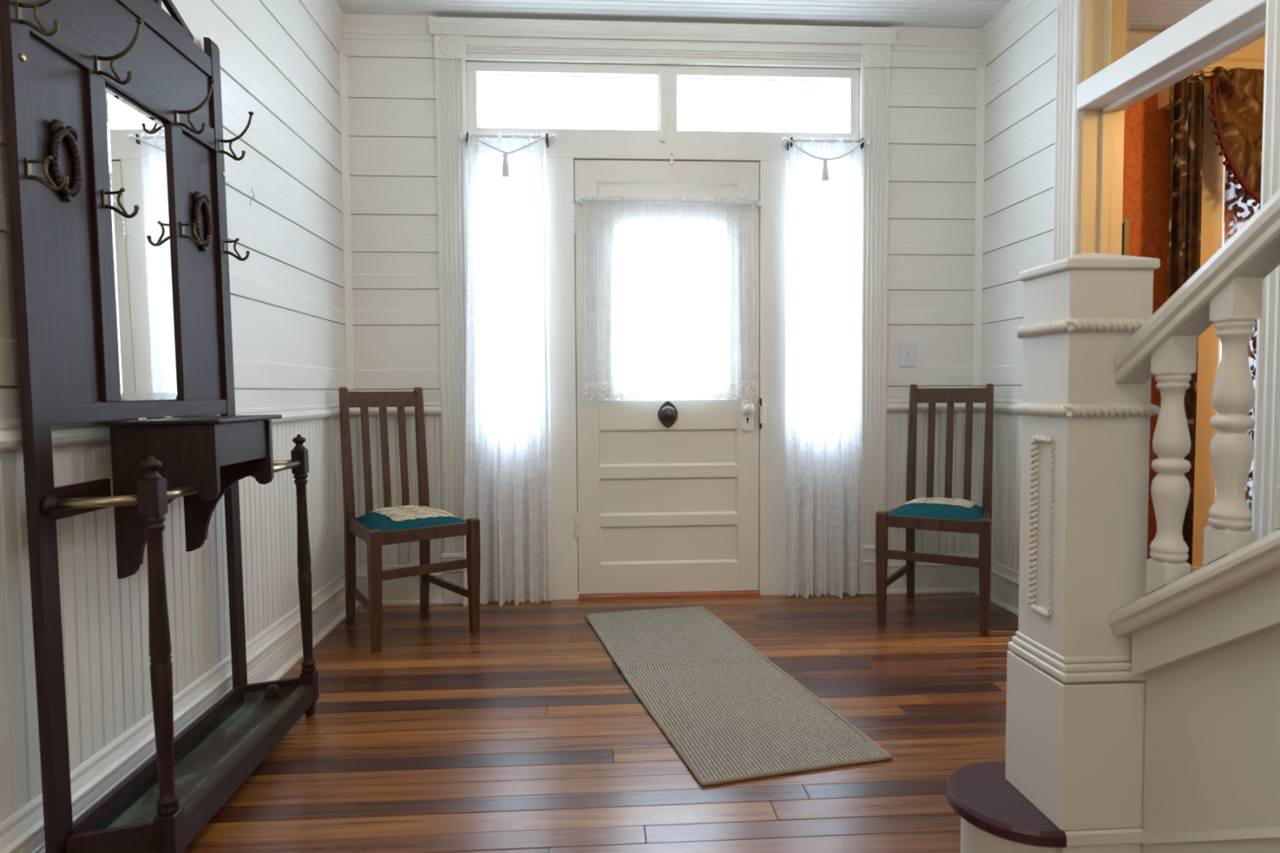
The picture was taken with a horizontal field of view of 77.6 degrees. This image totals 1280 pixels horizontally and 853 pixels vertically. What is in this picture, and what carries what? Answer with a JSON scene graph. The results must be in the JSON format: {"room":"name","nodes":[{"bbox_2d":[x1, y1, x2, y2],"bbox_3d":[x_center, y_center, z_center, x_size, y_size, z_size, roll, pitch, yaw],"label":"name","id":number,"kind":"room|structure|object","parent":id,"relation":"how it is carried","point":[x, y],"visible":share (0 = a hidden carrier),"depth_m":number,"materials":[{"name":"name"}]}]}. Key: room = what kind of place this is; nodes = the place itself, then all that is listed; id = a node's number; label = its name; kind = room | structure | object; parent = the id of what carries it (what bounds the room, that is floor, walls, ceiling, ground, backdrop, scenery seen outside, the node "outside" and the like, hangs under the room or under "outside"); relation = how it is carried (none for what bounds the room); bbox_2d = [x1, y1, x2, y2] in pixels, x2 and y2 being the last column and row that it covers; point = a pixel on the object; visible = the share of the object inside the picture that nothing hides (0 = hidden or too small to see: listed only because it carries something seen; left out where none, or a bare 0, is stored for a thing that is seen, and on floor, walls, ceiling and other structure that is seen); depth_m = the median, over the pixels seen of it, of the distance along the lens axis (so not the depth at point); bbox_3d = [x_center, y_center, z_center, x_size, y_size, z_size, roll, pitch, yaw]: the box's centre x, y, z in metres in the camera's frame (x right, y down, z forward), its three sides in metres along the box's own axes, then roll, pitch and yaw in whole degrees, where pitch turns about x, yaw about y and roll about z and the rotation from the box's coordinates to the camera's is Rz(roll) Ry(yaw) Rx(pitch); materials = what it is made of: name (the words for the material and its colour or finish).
{"room":"entrance hall","nodes":[
{"label":"entrance hall","id":0,"kind":"room"},
{"bbox_2d":[0,0,347,823],"bbox_3d":[-1.263,-0.406,0.624,0.133,2.870,6.640,-1,3,-4],"label":"wall","id":1,"kind":"structure","parent":0,"point":[285,207],"depth_m":2.65,"materials":[{"name":"white paint"}]},
{"bbox_2d":[0,387,352,451],"bbox_3d":[-1.186,0.030,0.588,0.035,0.126,6.520,-1,3,-4],"label":"trim","id":2,"kind":"structure","parent":1,"relation":"attached to","point":[293,405],"depth_m":2.65,"materials":[{"name":"white paint"}]},
{"bbox_2d":[0,571,357,852],"bbox_3d":[-1.178,0.914,0.627,0.040,0.192,6.520,-1,3,-4],"label":"baseboard","id":3,"kind":"structure","parent":1,"relation":"attached to","point":[272,653],"depth_m":2.23,"materials":[{"name":"white paint"}]},
{"bbox_2d":[298,0,344,53],"bbox_3d":[-1.195,-1.696,0.511,0.038,0.183,6.520,-1,3,-4],"label":"trim","id":4,"kind":"structure","parent":1,"relation":"attached to","point":[328,15],"depth_m":3.56,"materials":[{"name":"white paint"}]},
{"bbox_2d":[337,53,355,390],"bbox_3d":[-1.396,-0.962,3.781,0.038,1.574,0.038,-1,3,-4],"label":"trim","id":5,"kind":"structure","parent":1,"relation":"attached to","point":[343,60],"depth_m":3.77,"materials":[{"name":"white paint"}]},
{"bbox_2d":[142,591,1018,852],"bbox_3d":[1.928,1.042,0.841,6.464,0.120,6.740,-1,3,-4],"label":"floor","id":6,"kind":"structure","parent":0,"point":[521,733],"depth_m":2.35,"materials":[{"name":"brown wood"}]},
{"bbox_2d":[0,0,319,852],"bbox_3d":[-1.121,-0.134,2.043,0.291,2.157,0.948,-1,3,-4],"label":"stand","id":7,"kind":"object","parent":6,"relation":"on","point":[120,252],"visible":1,"depth_m":1.83,"materials":[{"name":"brown wood"}]},
{"bbox_2d":[40,494,58,515],"bbox_3d":[-1.184,0.158,1.603,0.022,0.039,0.040,-1,3,-4],"label":"socket","id":8,"kind":"object","parent":7,"relation":"attached to","point":[49,503],"depth_m":1.59,"materials":[{"name":"brown wood"}]},
{"bbox_2d":[105,84,179,400],"bbox_3d":[-1.248,-0.435,1.997,0.018,0.738,0.290,-1,3,-4],"label":"mirror","id":9,"kind":"object","parent":7,"relation":"attached to","point":[140,160],"depth_m":1.99,"materials":[{"name":"white mirror"}]},
{"bbox_2d":[338,386,479,653],"bbox_3d":[-1.026,0.355,3.458,0.468,1.054,0.515,-2,3,-37],"label":"chair","id":10,"kind":"object","parent":6,"relation":"on","point":[377,530],"visible":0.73,"depth_m":3.50,"materials":[{"name":"brown wood"}]},
{"bbox_2d":[355,508,466,531],"bbox_3d":[-1.014,0.386,3.443,0.392,0.046,0.402,-2,3,-37],"label":"cushion","id":11,"kind":"object","parent":10,"relation":"on","point":[374,521],"depth_m":3.31,"materials":[{"name":"teal fabric"}]},
{"bbox_2d":[369,505,459,520],"bbox_3d":[-0.984,0.379,3.465,0.299,0.053,0.334,-2,3,-37],"label":"doily","id":12,"kind":"object","parent":10,"relation":"on","point":[425,511],"visible":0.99,"depth_m":3.39,"materials":[{"name":"fabric"}]},
{"bbox_2d":[584,605,892,786],"bbox_3d":[0.226,0.891,2.920,0.596,0.020,1.630,-1,3,-14],"label":"rug","id":13,"kind":"object","parent":6,"relation":"on","point":[731,713],"visible":1,"depth_m":2.62,"materials":[{"name":"beige fabric"}]},
{"bbox_2d":[875,383,994,635],"bbox_3d":[1.374,0.333,3.626,0.468,1.054,0.515,1,3,30],"label":"chair","id":14,"kind":"object","parent":6,"relation":"on","point":[976,519],"visible":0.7,"depth_m":3.62,"materials":[{"name":"brown wood"}]},
{"bbox_2d":[888,499,982,520],"bbox_3d":[1.364,0.364,3.610,0.392,0.046,0.402,1,3,30],"label":"cushion","id":15,"kind":"object","parent":14,"relation":"on","point":[940,511],"depth_m":3.47,"materials":[{"name":"teal fabric"}]},
{"bbox_2d":[902,497,976,507],"bbox_3d":[1.376,0.351,3.649,0.296,0.045,0.254,1,3,30],"label":"doily","id":16,"kind":"object","parent":14,"relation":"on","point":[943,500],"visible":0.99,"depth_m":3.60,"materials":[{"name":"fabric"}]},
{"bbox_2d":[945,761,1143,852],"bbox_3d":[1.254,0.853,1.685,1.219,0.190,0.298,-1,3,-4],"label":"step","id":17,"kind":"structure","parent":6,"relation":"on","point":[996,817],"depth_m":1.57,"materials":[{"name":"red paint"}]},
{"bbox_2d":[1004,253,1159,831],"bbox_3d":[0.880,0.213,1.595,0.194,1.102,0.205,-1,3,-4],"label":"newel post","id":18,"kind":"object","parent":17,"relation":"on","point":[1075,722],"visible":0.98,"depth_m":1.51,"materials":[{"name":"paint"}]},
{"bbox_2d":[335,0,1212,31],"bbox_3d":[1.909,-1.866,0.726,6.464,0.100,6.770,-1,3,-4],"label":"ceiling","id":19,"kind":"structure","parent":0,"point":[1141,15],"depth_m":3.71,"materials":[{"name":"paint"}]},
{"bbox_2d":[346,57,1210,565],"bbox_3d":[1.758,-0.564,4.083,6.364,2.800,0.152,-1,3,-4],"label":"wall","id":20,"kind":"structure","parent":0,"point":[392,122],"depth_m":3.95,"materials":[{"name":"white paint"}]},
{"bbox_2d":[341,13,434,58],"bbox_3d":[-1.194,-1.841,3.755,0.452,0.183,0.038,-1,3,-4],"label":"trim","id":21,"kind":"structure","parent":20,"relation":"attached to","point":[363,35],"depth_m":3.75,"materials":[{"name":"white paint"}]},
{"bbox_2d":[349,389,441,415],"bbox_3d":[-1.184,-0.115,3.834,0.452,0.126,0.035,-1,3,-4],"label":"trim","id":22,"kind":"structure","parent":20,"relation":"attached to","point":[431,397],"depth_m":3.83,"materials":[{"name":"white paint"}]},
{"bbox_2d":[355,564,444,606],"bbox_3d":[-1.179,0.769,3.871,0.452,0.192,0.040,-1,3,-4],"label":"baseboard","id":23,"kind":"structure","parent":20,"relation":"attached to","point":[405,590],"depth_m":3.87,"materials":[{"name":"white paint"}]},
{"bbox_2d":[433,35,466,604],"bbox_3d":[-0.894,-0.494,3.829,0.148,2.716,0.047,-1,3,-4],"label":"trim","id":24,"kind":"structure","parent":20,"relation":"attached to","point":[450,53],"depth_m":3.81,"materials":[{"name":"white paint"}]},
{"bbox_2d":[457,131,556,607],"bbox_3d":[-0.623,-0.265,3.812,0.473,2.251,0.145,-1,3,-4],"label":"sheer curtain","id":25,"kind":"object","parent":20,"relation":"hanging from","point":[508,439],"visible":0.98,"depth_m":3.80,"materials":[{"name":"fabric"}]},
{"bbox_2d":[468,134,546,177],"bbox_3d":[-0.618,-1.264,3.717,0.360,0.198,0.036,-1,3,-4],"label":"cord","id":26,"kind":"object","parent":25,"relation":"hanging from","point":[505,172],"visible":1,"depth_m":3.71,"materials":[{"name":"white fabric"}]},
{"bbox_2d":[488,596,529,601],"bbox_3d":[-0.632,-0.225,3.947,0.358,2.205,0.090,-1,3,-4],"label":"window","id":27,"kind":"structure","parent":20,"relation":"in","point":[491,598],"depth_m":3.96,"materials":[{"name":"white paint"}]},
{"bbox_2d":[477,74,657,129],"bbox_3d":[-0.353,-1.575,3.894,0.883,0.276,0.032,-1,3,-4],"label":"window","id":28,"kind":"structure","parent":20,"relation":"in","point":[479,76],"depth_m":3.88,"materials":[{"name":"white paint"}]},
{"bbox_2d":[573,160,578,592],"bbox_3d":[0.137,-0.242,4.005,0.920,2.145,0.043,-1,3,-4],"label":"trim","id":29,"kind":"structure","parent":20,"relation":"attached to","point":[574,161],"depth_m":3.95,"materials":[{"name":"white"}]},
{"bbox_2d":[466,61,859,599],"bbox_3d":[0.130,-0.444,3.979,1.920,2.628,0.121,-1,3,-4],"label":"trim","id":30,"kind":"structure","parent":20,"relation":"attached to","point":[766,148],"depth_m":3.91,"materials":[{"name":"white paint"}]},
{"bbox_2d":[428,16,897,68],"bbox_3d":[0.127,-1.837,3.817,2.234,0.168,0.082,-1,3,-4],"label":"trim","id":31,"kind":"structure","parent":20,"relation":"attached to","point":[486,39],"depth_m":3.81,"materials":[{"name":"white paint"}]},
{"bbox_2d":[659,66,666,142],"bbox_3d":[0.113,-1.564,3.865,0.033,0.362,0.030,-1,3,-4],"label":"trim","id":32,"kind":"structure","parent":20,"relation":"attached to","point":[663,69],"depth_m":3.86,"materials":[{"name":"white paint"}]},
{"bbox_2d":[570,151,764,594],"bbox_3d":[0.143,-0.253,3.929,0.956,2.168,0.103,-1,3,-4],"label":"door","id":33,"kind":"structure","parent":20,"relation":"in","point":[668,491],"depth_m":3.96,"materials":[{"name":"paint"}]},
{"bbox_2d":[576,195,761,401],"bbox_3d":[0.148,-0.623,3.889,0.904,0.993,0.054,-1,3,-4],"label":"door curtain","id":34,"kind":"object","parent":33,"relation":"hanging from","point":[670,283],"visible":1,"depth_m":3.88,"materials":[{"name":"white fabric"}]},
{"bbox_2d":[577,590,759,599],"bbox_3d":[0.144,0.849,4.043,0.910,0.041,0.152,-1,3,-4],"label":"threshold","id":35,"kind":"object","parent":20,"relation":"attached to","point":[744,593],"depth_m":3.97,"materials":[{"name":"brown wood"}]},
{"bbox_2d":[676,78,848,133],"bbox_3d":[0.609,-1.581,3.955,0.874,0.282,0.032,-1,3,-4],"label":"window","id":36,"kind":"structure","parent":20,"relation":"in","point":[696,80],"depth_m":3.95,"materials":[{"name":"white paint"}]},
{"bbox_2d":[786,163,844,594],"bbox_3d":[0.904,-0.239,4.044,0.377,2.205,0.090,-1,3,-4],"label":"window","id":37,"kind":"structure","parent":20,"relation":"in","point":[787,254],"depth_m":3.99,"materials":[{"name":"white paint"}]},
{"bbox_2d":[782,137,871,599],"bbox_3d":[0.912,-0.278,3.908,0.442,2.249,0.132,-1,3,-4],"label":"sheer curtain","id":38,"kind":"object","parent":20,"relation":"hanging from","point":[824,513],"visible":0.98,"depth_m":3.91,"materials":[{"name":"fabric"}]},
{"bbox_2d":[788,137,864,182],"bbox_3d":[0.898,-1.279,3.813,0.372,0.205,0.036,-1,3,-4],"label":"cord","id":39,"kind":"object","parent":38,"relation":"hanging from","point":[824,178],"visible":1,"depth_m":3.81,"materials":[{"name":"white fabric"}]},
{"bbox_2d":[857,44,891,594],"bbox_3d":[1.162,-0.512,3.960,0.148,2.716,0.047,-1,3,-4],"label":"trim","id":40,"kind":"structure","parent":20,"relation":"attached to","point":[874,70],"depth_m":3.95,"materials":[{"name":"white paint"}]},
{"bbox_2d":[899,342,915,367],"bbox_3d":[1.343,-0.361,3.985,0.080,0.126,0.022,-1,3,-4],"label":"light switch","id":41,"kind":"object","parent":20,"relation":"attached to","point":[907,349],"visible":1,"depth_m":3.98,"materials":[{"name":"white plastic"}]},
{"bbox_2d":[886,553,976,594],"bbox_3d":[1.482,0.746,4.039,0.489,0.192,0.040,-1,3,-4],"label":"baseboard","id":42,"kind":"structure","parent":20,"relation":"attached to","point":[930,578],"depth_m":4.03,"materials":[{"name":"white paint"}]},
{"bbox_2d":[886,386,977,411],"bbox_3d":[1.477,-0.139,4.002,0.489,0.126,0.035,-1,3,-4],"label":"trim","id":43,"kind":"structure","parent":20,"relation":"attached to","point":[898,397],"depth_m":3.99,"materials":[{"name":"white paint"}]},
{"bbox_2d":[889,26,982,69],"bbox_3d":[1.467,-1.864,3.924,0.489,0.183,0.038,-1,3,-4],"label":"trim","id":44,"kind":"structure","parent":20,"relation":"attached to","point":[913,47],"depth_m":3.92,"materials":[{"name":"white paint"}]},
{"bbox_2d":[1121,217,1129,255],"bbox_3d":[2.341,-0.888,4.050,0.300,0.345,0.024,-1,3,-4],"label":"hinge","id":45,"kind":"object","parent":20,"relation":"attached to","point":[1126,221],"visible":0.19,"depth_m":4.04,"materials":[{"name":"brown metal"}]},
{"bbox_2d":[1157,69,1214,109],"bbox_3d":[3.234,-1.692,3.997,1.209,0.155,0.172,-1,3,-4],"label":"pole","id":46,"kind":"object","parent":20,"relation":"attached to","point":[1164,95],"visible":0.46,"depth_m":3.97,"materials":[{"name":"gold metal"}]},
{"bbox_2d":[1166,80,1204,573],"bbox_3d":[2.693,-0.439,3.965,0.203,2.510,0.060,-1,3,-4],"label":"drape","id":47,"kind":"object","parent":46,"relation":"hanging from","point":[1187,99],"visible":0.48,"depth_m":3.93,"materials":[{"name":"brown fabric"}]},
{"bbox_2d":[1207,66,1264,208],"bbox_3d":[3.237,-1.378,3.884,0.984,0.735,0.069,-1,3,-4],"label":"swag","id":48,"kind":"object","parent":46,"relation":"hanging from","point":[1236,95],"visible":0.82,"depth_m":3.86,"materials":[{"name":"brown fabric"}]},
{"bbox_2d":[1125,30,1265,79],"bbox_3d":[3.345,-1.870,4.040,2.980,0.195,0.085,-1,3,-4],"label":"trim","id":49,"kind":"structure","parent":20,"relation":"attached to","point":[1251,56],"depth_m":4.01,"materials":[{"name":"paint"}]},
{"bbox_2d":[1191,82,1225,572],"bbox_3d":[3.284,-0.486,4.165,0.950,2.520,0.150,-1,3,-4],"label":"window","id":50,"kind":"structure","parent":20,"relation":"in","point":[1213,168],"depth_m":4.09,"materials":[{"name":"paint"}]},
{"bbox_2d":[1223,160,1259,528],"bbox_3d":[3.165,-0.491,4.074,0.406,2.360,0.017,-1,3,-4],"label":"panel","id":51,"kind":"object","parent":50,"relation":"hanging from","point":[1237,210],"visible":0.07,"depth_m":4.04,"materials":[{"name":"fabric"}]},
{"bbox_2d":[976,9,1057,571],"bbox_3d":[1.992,-0.432,0.770,0.159,2.870,6.520,-1,3,-4],"label":"wall","id":52,"kind":"structure","parent":0,"point":[1019,131],"depth_m":3.71,"materials":[{"name":"white paint"}]},
{"bbox_2d":[972,66,986,386],"bbox_3d":[1.697,-0.990,3.977,0.038,1.574,0.038,-1,3,-4],"label":"trim","id":53,"kind":"structure","parent":52,"relation":"attached to","point":[980,72],"depth_m":3.97,"materials":[{"name":"white paint"}]},
{"bbox_2d":[973,553,1019,616],"bbox_3d":[1.727,0.757,3.740,0.040,0.192,0.670,-1,3,-4],"label":"baseboard","id":54,"kind":"structure","parent":52,"relation":"attached to","point":[1004,593],"depth_m":3.77,"materials":[{"name":"white paint"}]},
{"bbox_2d":[975,385,1022,413],"bbox_3d":[1.724,-0.127,3.700,0.035,0.126,0.670,-1,3,-4],"label":"trim","id":55,"kind":"structure","parent":52,"relation":"attached to","point":[1006,398],"depth_m":3.74,"materials":[{"name":"white paint"}]},
{"bbox_2d":[980,0,1062,66],"bbox_3d":[1.723,-1.845,3.454,0.038,0.183,1.010,-1,3,-4],"label":"trim","id":56,"kind":"structure","parent":52,"relation":"attached to","point":[1017,18],"depth_m":3.66,"materials":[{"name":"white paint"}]},
{"bbox_2d":[1052,0,1084,262],"bbox_3d":[1.751,-0.438,3.286,0.028,2.620,0.148,-1,3,-4],"label":"trim","id":57,"kind":"structure","parent":52,"relation":"attached to","point":[1069,22],"depth_m":3.23,"materials":[{"name":"white paint"}]},
{"bbox_2d":[1079,0,1126,254],"bbox_3d":[1.881,-0.456,2.773,0.172,2.700,0.890,-1,3,-4],"label":"trim","id":58,"kind":"structure","parent":52,"relation":"attached to","point":[1102,148],"depth_m":3.17,"materials":[{"name":"paint"}]},
{"bbox_2d":[1102,0,1115,68],"bbox_3d":[1.876,-1.552,2.724,0.020,0.424,0.866,-1,3,-4],"label":"trim","id":59,"kind":"structure","parent":52,"relation":"in","point":[1109,5],"depth_m":3.12,"materials":[{"name":"paint"}]},
{"bbox_2d":[1076,0,1266,112],"bbox_3d":[1.864,-1.284,2.735,0.196,0.114,0.890,-1,3,-4],"label":"trim","id":60,"kind":"structure","parent":52,"relation":"attached to","point":[1219,28],"depth_m":2.69,"materials":[{"name":"white paint"}]},
{"bbox_2d":[1251,0,1279,541],"bbox_3d":[1.817,-0.392,2.251,0.028,2.620,0.148,-1,3,-4],"label":"trim","id":61,"kind":"structure","parent":52,"relation":"attached to","point":[1266,459],"depth_m":2.28,"materials":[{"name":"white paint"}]},
{"bbox_2d":[1142,627,1279,852],"bbox_3d":[1.009,0.300,0.814,0.020,1.376,1.368,-1,3,-4],"label":"wall","id":62,"kind":"structure","parent":0,"point":[1212,735],"depth_m":1.33,"materials":[{"name":"paint"}]},
{"bbox_2d":[1131,569,1279,844],"bbox_3d":[0.992,0.202,0.809,0.042,1.252,1.370,-1,3,-4],"label":"trim","id":63,"kind":"structure","parent":62,"relation":"attached to","point":[1251,610],"depth_m":1.32,"materials":[{"name":"paint"}]},
{"bbox_2d":[1109,189,1279,637],"bbox_3d":[0.965,-0.274,0.795,0.066,1.415,1.386,-1,3,-4],"label":"stair railing","id":64,"kind":"object","parent":63,"relation":"on","point":[1226,291],"visible":1,"depth_m":1.27,"materials":[{"name":"paint"}]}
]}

